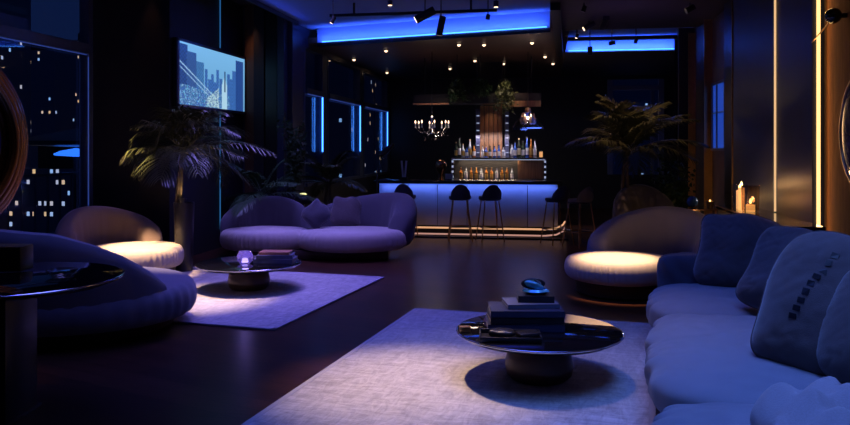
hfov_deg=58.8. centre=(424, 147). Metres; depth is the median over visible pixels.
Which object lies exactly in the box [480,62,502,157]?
panel
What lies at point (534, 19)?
trim
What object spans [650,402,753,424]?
seat cushion
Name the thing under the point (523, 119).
pendant lamp
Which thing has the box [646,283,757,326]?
seat cushion
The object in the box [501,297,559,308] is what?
book
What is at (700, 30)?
trim
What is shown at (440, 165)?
vase
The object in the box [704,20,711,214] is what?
trim
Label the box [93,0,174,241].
wall
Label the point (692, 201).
glass ball
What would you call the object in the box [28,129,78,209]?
lamp
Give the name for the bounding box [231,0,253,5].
ceiling
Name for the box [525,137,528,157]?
bottle
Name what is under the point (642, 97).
office tower
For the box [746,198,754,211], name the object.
candle
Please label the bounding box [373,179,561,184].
countertop
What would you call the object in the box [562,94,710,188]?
potted palm
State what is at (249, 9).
trim
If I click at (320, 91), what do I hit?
window
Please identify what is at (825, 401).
throw blanket
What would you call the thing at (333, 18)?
track spotlight
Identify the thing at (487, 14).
track spotlight
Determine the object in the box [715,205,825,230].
console
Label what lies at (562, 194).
bar stool
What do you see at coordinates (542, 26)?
led strip
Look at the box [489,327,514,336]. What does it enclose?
folded cloth
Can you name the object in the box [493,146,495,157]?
bottle
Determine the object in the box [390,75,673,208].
wall
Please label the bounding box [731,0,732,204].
trim
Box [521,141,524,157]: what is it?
bottle
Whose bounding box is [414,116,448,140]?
chandelier
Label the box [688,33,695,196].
trim
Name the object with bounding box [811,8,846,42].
wall sconce
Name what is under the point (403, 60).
ceiling
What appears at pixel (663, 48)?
led strip
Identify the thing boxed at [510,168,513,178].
bottle
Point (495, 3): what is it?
track spotlight
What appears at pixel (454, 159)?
light
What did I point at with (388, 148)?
floor lamp
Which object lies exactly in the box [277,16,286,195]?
trim
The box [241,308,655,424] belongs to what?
rug
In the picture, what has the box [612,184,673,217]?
lounge chair
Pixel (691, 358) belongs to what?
seat cushion
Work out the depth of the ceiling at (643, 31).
14.12 m
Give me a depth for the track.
11.08 m
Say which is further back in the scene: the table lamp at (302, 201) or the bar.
the bar
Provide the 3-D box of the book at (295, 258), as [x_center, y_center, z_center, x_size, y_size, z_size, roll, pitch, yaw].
[-1.687,1.264,8.550,0.440,0.050,0.300,0,0,3]
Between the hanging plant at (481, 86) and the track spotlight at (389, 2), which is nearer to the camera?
the track spotlight at (389, 2)
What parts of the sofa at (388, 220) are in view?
backrest, backrest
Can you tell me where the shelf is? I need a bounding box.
[452,158,545,158]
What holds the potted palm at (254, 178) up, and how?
on the floor
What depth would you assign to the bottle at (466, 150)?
16.36 m
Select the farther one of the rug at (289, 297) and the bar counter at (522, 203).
the bar counter at (522, 203)
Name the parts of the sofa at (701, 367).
armrest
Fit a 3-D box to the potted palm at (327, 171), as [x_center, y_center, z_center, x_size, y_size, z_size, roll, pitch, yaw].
[-1.573,0.817,12.390,1.392,1.565,1.004,0,0,9]
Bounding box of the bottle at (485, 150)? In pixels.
[484,147,487,157]
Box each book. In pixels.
[253,256,297,263]
[256,252,294,258]
[259,250,292,254]
[486,308,563,324]
[486,315,564,332]
[488,301,564,317]
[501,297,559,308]
[516,291,553,302]
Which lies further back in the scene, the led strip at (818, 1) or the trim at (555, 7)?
the trim at (555, 7)
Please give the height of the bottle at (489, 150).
0.260 m
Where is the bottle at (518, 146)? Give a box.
[517,138,520,157]
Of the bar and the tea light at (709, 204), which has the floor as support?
the bar
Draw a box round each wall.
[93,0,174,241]
[175,0,242,255]
[243,6,294,201]
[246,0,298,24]
[295,25,390,206]
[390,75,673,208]
[677,28,693,204]
[694,0,849,234]
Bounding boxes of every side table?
[0,262,124,424]
[673,205,717,213]
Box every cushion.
[37,267,196,336]
[96,241,183,268]
[220,225,305,251]
[298,226,406,252]
[301,198,329,228]
[330,196,361,225]
[564,250,661,286]
[644,314,840,412]
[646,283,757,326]
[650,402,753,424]
[693,213,780,286]
[735,226,811,309]
[750,231,849,376]
[816,271,849,383]
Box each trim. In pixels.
[245,5,253,199]
[254,5,264,197]
[265,10,276,195]
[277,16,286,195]
[317,11,549,42]
[317,28,550,46]
[550,2,562,56]
[565,39,673,51]
[567,35,676,40]
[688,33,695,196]
[696,23,703,213]
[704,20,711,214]
[724,0,730,204]
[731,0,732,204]
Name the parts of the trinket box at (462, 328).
lid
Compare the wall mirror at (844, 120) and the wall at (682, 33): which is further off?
the wall at (682, 33)
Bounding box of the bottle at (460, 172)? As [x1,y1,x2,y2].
[459,167,462,178]
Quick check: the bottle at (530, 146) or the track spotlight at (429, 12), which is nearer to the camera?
the track spotlight at (429, 12)
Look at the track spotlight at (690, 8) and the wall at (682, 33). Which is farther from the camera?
the wall at (682, 33)
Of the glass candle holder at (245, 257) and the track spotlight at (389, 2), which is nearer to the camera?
the glass candle holder at (245, 257)
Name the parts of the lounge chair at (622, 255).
backrest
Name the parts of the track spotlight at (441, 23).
stem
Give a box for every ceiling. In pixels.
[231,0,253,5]
[257,0,549,29]
[308,0,728,78]
[568,27,685,36]
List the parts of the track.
rail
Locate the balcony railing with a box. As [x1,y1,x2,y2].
[6,172,78,232]
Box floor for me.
[13,208,659,424]
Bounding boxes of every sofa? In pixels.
[0,229,196,347]
[220,192,416,259]
[644,252,840,424]
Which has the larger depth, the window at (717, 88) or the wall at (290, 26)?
the wall at (290, 26)
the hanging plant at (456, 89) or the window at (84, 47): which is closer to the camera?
the window at (84, 47)
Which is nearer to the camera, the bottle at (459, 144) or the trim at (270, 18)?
the trim at (270, 18)
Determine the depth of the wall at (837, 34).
6.45 m
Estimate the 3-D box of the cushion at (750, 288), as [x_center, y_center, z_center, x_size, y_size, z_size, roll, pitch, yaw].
[2.568,0.892,5.249,0.744,0.671,0.425,0,0,42]
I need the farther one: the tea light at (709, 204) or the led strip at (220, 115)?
the led strip at (220, 115)
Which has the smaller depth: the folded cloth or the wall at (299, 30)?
the folded cloth
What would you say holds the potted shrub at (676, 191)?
on the floor
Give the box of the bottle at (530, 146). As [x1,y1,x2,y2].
[529,139,532,157]
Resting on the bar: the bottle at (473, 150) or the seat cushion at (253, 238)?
the bottle at (473, 150)
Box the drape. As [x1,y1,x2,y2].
[674,39,676,181]
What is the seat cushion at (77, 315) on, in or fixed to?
on the sofa at (145, 300)
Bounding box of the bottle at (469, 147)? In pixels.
[468,139,471,157]
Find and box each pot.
[173,201,194,271]
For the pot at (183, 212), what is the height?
0.900 m
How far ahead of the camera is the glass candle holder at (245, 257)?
8.34 m
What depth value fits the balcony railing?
14.04 m
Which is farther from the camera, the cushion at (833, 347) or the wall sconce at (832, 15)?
the wall sconce at (832, 15)
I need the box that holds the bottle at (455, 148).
[454,142,457,157]
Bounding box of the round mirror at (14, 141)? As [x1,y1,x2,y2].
[0,69,28,214]
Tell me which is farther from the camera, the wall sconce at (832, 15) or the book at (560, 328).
the wall sconce at (832, 15)
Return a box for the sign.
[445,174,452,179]
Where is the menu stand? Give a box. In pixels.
[400,161,407,180]
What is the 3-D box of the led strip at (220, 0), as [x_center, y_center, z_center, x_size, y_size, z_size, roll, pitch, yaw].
[-3.280,-2.015,12.089,0.020,0.830,0.017,0,0,9]
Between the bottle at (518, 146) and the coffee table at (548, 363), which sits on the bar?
the bottle at (518, 146)
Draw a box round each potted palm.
[121,104,278,271]
[223,159,325,217]
[290,150,366,203]
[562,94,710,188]
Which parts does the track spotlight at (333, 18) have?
stem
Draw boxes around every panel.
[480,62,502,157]
[733,0,776,212]
[777,0,823,225]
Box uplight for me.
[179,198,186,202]
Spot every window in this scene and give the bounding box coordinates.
[0,0,92,207]
[304,47,326,186]
[305,30,373,180]
[363,72,389,177]
[608,79,663,174]
[711,79,723,150]
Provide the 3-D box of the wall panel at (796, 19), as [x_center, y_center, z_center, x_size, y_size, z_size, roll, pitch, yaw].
[3.547,-0.425,7.163,0.100,4.050,1.040,0,0,9]
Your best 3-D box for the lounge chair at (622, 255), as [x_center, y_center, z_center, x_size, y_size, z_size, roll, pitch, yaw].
[2.430,1.150,8.520,1.753,0.900,1.557,0,0,0]
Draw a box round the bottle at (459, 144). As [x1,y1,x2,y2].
[458,138,460,157]
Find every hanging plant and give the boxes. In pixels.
[445,77,470,104]
[467,77,491,99]
[493,78,518,113]
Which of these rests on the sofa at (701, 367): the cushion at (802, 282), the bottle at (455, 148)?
the cushion at (802, 282)
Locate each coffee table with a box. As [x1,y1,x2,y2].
[195,255,301,291]
[456,314,624,385]
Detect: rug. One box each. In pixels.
[172,267,383,330]
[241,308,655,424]
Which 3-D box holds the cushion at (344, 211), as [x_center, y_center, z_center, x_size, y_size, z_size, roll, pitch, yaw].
[-1.191,0.953,11.354,0.480,0.454,0.212,0,0,-6]
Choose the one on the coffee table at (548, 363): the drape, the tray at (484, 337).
the tray at (484, 337)
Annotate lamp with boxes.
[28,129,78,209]
[294,193,312,205]
[376,144,393,193]
[512,108,543,128]
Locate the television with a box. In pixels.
[173,37,245,113]
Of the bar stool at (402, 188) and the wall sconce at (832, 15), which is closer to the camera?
the wall sconce at (832, 15)
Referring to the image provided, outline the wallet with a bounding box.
[515,329,541,337]
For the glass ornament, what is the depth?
5.31 m
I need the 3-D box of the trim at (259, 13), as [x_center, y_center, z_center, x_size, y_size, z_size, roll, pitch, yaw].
[-2.805,-0.425,12.883,0.180,4.050,0.170,0,0,9]
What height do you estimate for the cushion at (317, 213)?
0.460 m
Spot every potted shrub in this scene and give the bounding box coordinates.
[276,114,307,206]
[645,154,697,205]
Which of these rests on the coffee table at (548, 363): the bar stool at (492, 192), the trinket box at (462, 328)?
the trinket box at (462, 328)
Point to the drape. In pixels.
(675, 40)
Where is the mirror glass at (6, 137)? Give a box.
[0,99,12,184]
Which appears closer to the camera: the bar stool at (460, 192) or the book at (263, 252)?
the book at (263, 252)
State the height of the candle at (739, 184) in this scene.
0.270 m
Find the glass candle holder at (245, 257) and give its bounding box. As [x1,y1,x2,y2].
[237,250,252,264]
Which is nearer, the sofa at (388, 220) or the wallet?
the wallet
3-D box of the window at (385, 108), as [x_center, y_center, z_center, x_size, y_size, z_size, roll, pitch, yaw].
[-1.278,-0.550,19.281,0.178,2.500,2.950,0,0,9]
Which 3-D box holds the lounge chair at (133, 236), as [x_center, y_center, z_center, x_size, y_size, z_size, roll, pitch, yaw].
[-3.810,1.180,9.547,1.610,0.840,1.179,0,0,27]
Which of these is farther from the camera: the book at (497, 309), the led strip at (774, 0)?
the led strip at (774, 0)
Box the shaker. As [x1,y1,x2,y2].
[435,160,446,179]
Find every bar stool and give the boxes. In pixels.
[394,184,417,239]
[447,184,472,241]
[475,185,504,242]
[540,186,573,245]
[562,187,595,247]
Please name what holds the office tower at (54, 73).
on the ground
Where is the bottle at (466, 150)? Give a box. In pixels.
[465,147,468,157]
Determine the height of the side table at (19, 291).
0.830 m
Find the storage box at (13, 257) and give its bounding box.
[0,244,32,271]
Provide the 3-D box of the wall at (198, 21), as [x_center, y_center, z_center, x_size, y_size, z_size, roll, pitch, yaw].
[-3.414,-0.450,11.853,0.150,4.100,2.400,0,0,9]
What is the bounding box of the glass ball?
[686,196,697,206]
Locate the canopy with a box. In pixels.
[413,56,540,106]
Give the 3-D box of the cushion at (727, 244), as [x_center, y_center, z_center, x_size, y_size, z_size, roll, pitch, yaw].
[2.570,0.861,6.179,0.712,0.646,0.362,0,0,22]
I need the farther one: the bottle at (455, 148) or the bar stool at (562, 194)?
the bottle at (455, 148)
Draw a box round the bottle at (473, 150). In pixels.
[472,145,475,157]
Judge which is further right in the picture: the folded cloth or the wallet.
the wallet
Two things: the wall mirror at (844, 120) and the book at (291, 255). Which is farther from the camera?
the book at (291, 255)
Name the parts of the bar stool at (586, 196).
leg, leg, seat, leg, backrest, leg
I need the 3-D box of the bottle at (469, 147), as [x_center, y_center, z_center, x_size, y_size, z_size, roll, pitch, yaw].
[0.976,0.009,16.376,0.070,0.400,0.070,0,0,9]
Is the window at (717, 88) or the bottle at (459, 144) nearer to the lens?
the window at (717, 88)
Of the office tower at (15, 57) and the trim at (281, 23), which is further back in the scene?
the office tower at (15, 57)
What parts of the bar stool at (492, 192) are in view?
leg, leg, seat, backrest, leg, leg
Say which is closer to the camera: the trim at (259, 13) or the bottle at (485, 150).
the trim at (259, 13)
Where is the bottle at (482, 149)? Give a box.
[481,146,483,157]
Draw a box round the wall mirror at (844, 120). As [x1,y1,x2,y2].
[839,81,849,181]
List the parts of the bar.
post, panel, walnut panel, post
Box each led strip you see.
[220,0,220,47]
[220,115,220,220]
[322,26,546,41]
[568,48,673,50]
[774,0,775,211]
[817,0,819,224]
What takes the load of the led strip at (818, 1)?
attached to the wall at (837, 34)
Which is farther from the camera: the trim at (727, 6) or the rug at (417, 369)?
the trim at (727, 6)
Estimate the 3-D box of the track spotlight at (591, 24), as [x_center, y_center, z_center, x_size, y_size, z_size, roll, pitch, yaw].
[2.447,-1.820,11.263,0.196,0.160,0.080,0,0,0]
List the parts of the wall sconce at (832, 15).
arm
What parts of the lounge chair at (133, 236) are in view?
backrest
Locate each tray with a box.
[479,328,541,343]
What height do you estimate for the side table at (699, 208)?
0.860 m
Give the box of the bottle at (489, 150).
[488,146,491,157]
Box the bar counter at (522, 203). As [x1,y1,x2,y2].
[373,179,567,239]
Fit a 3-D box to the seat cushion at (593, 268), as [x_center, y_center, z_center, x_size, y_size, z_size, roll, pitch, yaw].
[2.163,1.311,8.351,1.221,0.258,1.221,0,0,0]
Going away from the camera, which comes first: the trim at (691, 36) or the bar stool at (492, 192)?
the trim at (691, 36)
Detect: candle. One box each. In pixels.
[736,184,740,208]
[738,181,744,209]
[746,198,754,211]
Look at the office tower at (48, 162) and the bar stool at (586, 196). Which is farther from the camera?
the office tower at (48, 162)
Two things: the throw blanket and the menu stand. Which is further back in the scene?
the menu stand
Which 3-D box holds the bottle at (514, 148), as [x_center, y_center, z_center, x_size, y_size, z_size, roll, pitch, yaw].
[1.933,0.039,16.220,0.070,0.340,0.070,0,0,9]
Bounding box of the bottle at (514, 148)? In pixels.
[513,142,516,157]
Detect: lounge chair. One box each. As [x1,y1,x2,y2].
[55,206,183,269]
[564,206,704,300]
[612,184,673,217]
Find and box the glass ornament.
[521,278,549,294]
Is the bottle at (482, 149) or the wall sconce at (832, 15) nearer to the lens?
the wall sconce at (832, 15)
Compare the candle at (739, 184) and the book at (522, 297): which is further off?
the candle at (739, 184)
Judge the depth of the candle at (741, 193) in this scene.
7.96 m
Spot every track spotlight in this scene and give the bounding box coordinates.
[330,0,335,23]
[387,0,392,5]
[414,0,435,23]
[436,0,445,35]
[486,0,489,19]
[493,0,498,7]
[581,3,586,12]
[582,21,595,30]
[588,46,591,55]
[684,3,695,13]
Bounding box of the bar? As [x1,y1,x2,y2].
[451,158,546,179]
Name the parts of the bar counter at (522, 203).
panel, panel, panel, panel, foot rail, foot rail, panel, panel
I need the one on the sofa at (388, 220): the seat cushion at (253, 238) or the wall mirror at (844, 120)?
the seat cushion at (253, 238)
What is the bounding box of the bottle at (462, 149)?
[461,144,464,157]
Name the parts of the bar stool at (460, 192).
leg, leg, seat, backrest, leg, leg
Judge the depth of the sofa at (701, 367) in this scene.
4.14 m
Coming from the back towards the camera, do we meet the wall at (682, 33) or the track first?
the wall at (682, 33)
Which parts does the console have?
edge trim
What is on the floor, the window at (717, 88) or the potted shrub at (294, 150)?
the potted shrub at (294, 150)
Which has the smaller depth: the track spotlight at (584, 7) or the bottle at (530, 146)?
the track spotlight at (584, 7)
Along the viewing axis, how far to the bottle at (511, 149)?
16.21 m
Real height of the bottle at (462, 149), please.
0.300 m
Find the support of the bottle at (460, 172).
on the bar
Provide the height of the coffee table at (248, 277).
0.290 m
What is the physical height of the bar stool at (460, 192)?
0.982 m
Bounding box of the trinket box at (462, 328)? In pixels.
[459,325,470,331]
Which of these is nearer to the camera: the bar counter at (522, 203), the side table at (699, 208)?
the side table at (699, 208)
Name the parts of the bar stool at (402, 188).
backrest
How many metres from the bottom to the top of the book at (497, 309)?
0.045 m
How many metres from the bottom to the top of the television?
0.970 m
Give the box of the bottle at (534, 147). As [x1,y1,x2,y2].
[533,140,536,157]
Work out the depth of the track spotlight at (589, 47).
12.42 m
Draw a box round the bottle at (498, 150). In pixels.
[497,145,500,157]
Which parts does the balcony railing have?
handrail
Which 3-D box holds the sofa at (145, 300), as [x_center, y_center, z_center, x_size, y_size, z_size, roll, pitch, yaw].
[-3.176,1.115,6.735,2.208,0.969,1.914,0,0,0]
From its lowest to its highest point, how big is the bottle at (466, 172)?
0.260 m
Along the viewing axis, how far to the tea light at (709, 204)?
9.34 m
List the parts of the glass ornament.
dish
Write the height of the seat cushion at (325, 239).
0.308 m
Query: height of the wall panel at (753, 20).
3.500 m
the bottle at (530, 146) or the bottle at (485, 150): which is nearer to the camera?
the bottle at (530, 146)
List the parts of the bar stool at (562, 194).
leg, leg, seat, leg, backrest, leg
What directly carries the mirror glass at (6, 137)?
attached to the round mirror at (14, 141)
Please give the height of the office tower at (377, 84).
24.200 m
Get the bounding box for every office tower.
[0,0,30,167]
[0,146,78,232]
[31,45,78,166]
[313,30,381,172]
[607,79,657,174]
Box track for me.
[329,0,496,16]
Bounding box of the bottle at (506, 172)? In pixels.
[505,167,508,178]
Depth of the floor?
6.28 m
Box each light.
[454,159,535,159]
[705,200,714,207]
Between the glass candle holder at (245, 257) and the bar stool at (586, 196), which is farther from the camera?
the bar stool at (586, 196)
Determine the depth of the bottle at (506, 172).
16.21 m
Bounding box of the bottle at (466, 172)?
[464,167,467,178]
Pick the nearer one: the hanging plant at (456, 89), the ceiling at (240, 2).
the ceiling at (240, 2)
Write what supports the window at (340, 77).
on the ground
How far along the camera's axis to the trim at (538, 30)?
12.70 m
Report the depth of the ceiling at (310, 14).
11.69 m
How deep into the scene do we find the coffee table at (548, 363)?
4.99 m
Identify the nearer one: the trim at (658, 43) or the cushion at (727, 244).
the cushion at (727, 244)
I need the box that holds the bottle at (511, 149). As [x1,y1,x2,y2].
[510,144,512,157]
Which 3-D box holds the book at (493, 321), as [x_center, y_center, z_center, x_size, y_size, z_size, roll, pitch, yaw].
[0.692,1.175,5.280,0.500,0.045,0.320,0,0,-1]
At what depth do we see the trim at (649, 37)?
13.92 m
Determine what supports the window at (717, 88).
in the wall at (837, 34)
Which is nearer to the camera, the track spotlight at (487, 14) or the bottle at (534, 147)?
the track spotlight at (487, 14)
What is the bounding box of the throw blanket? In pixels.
[750,376,849,424]

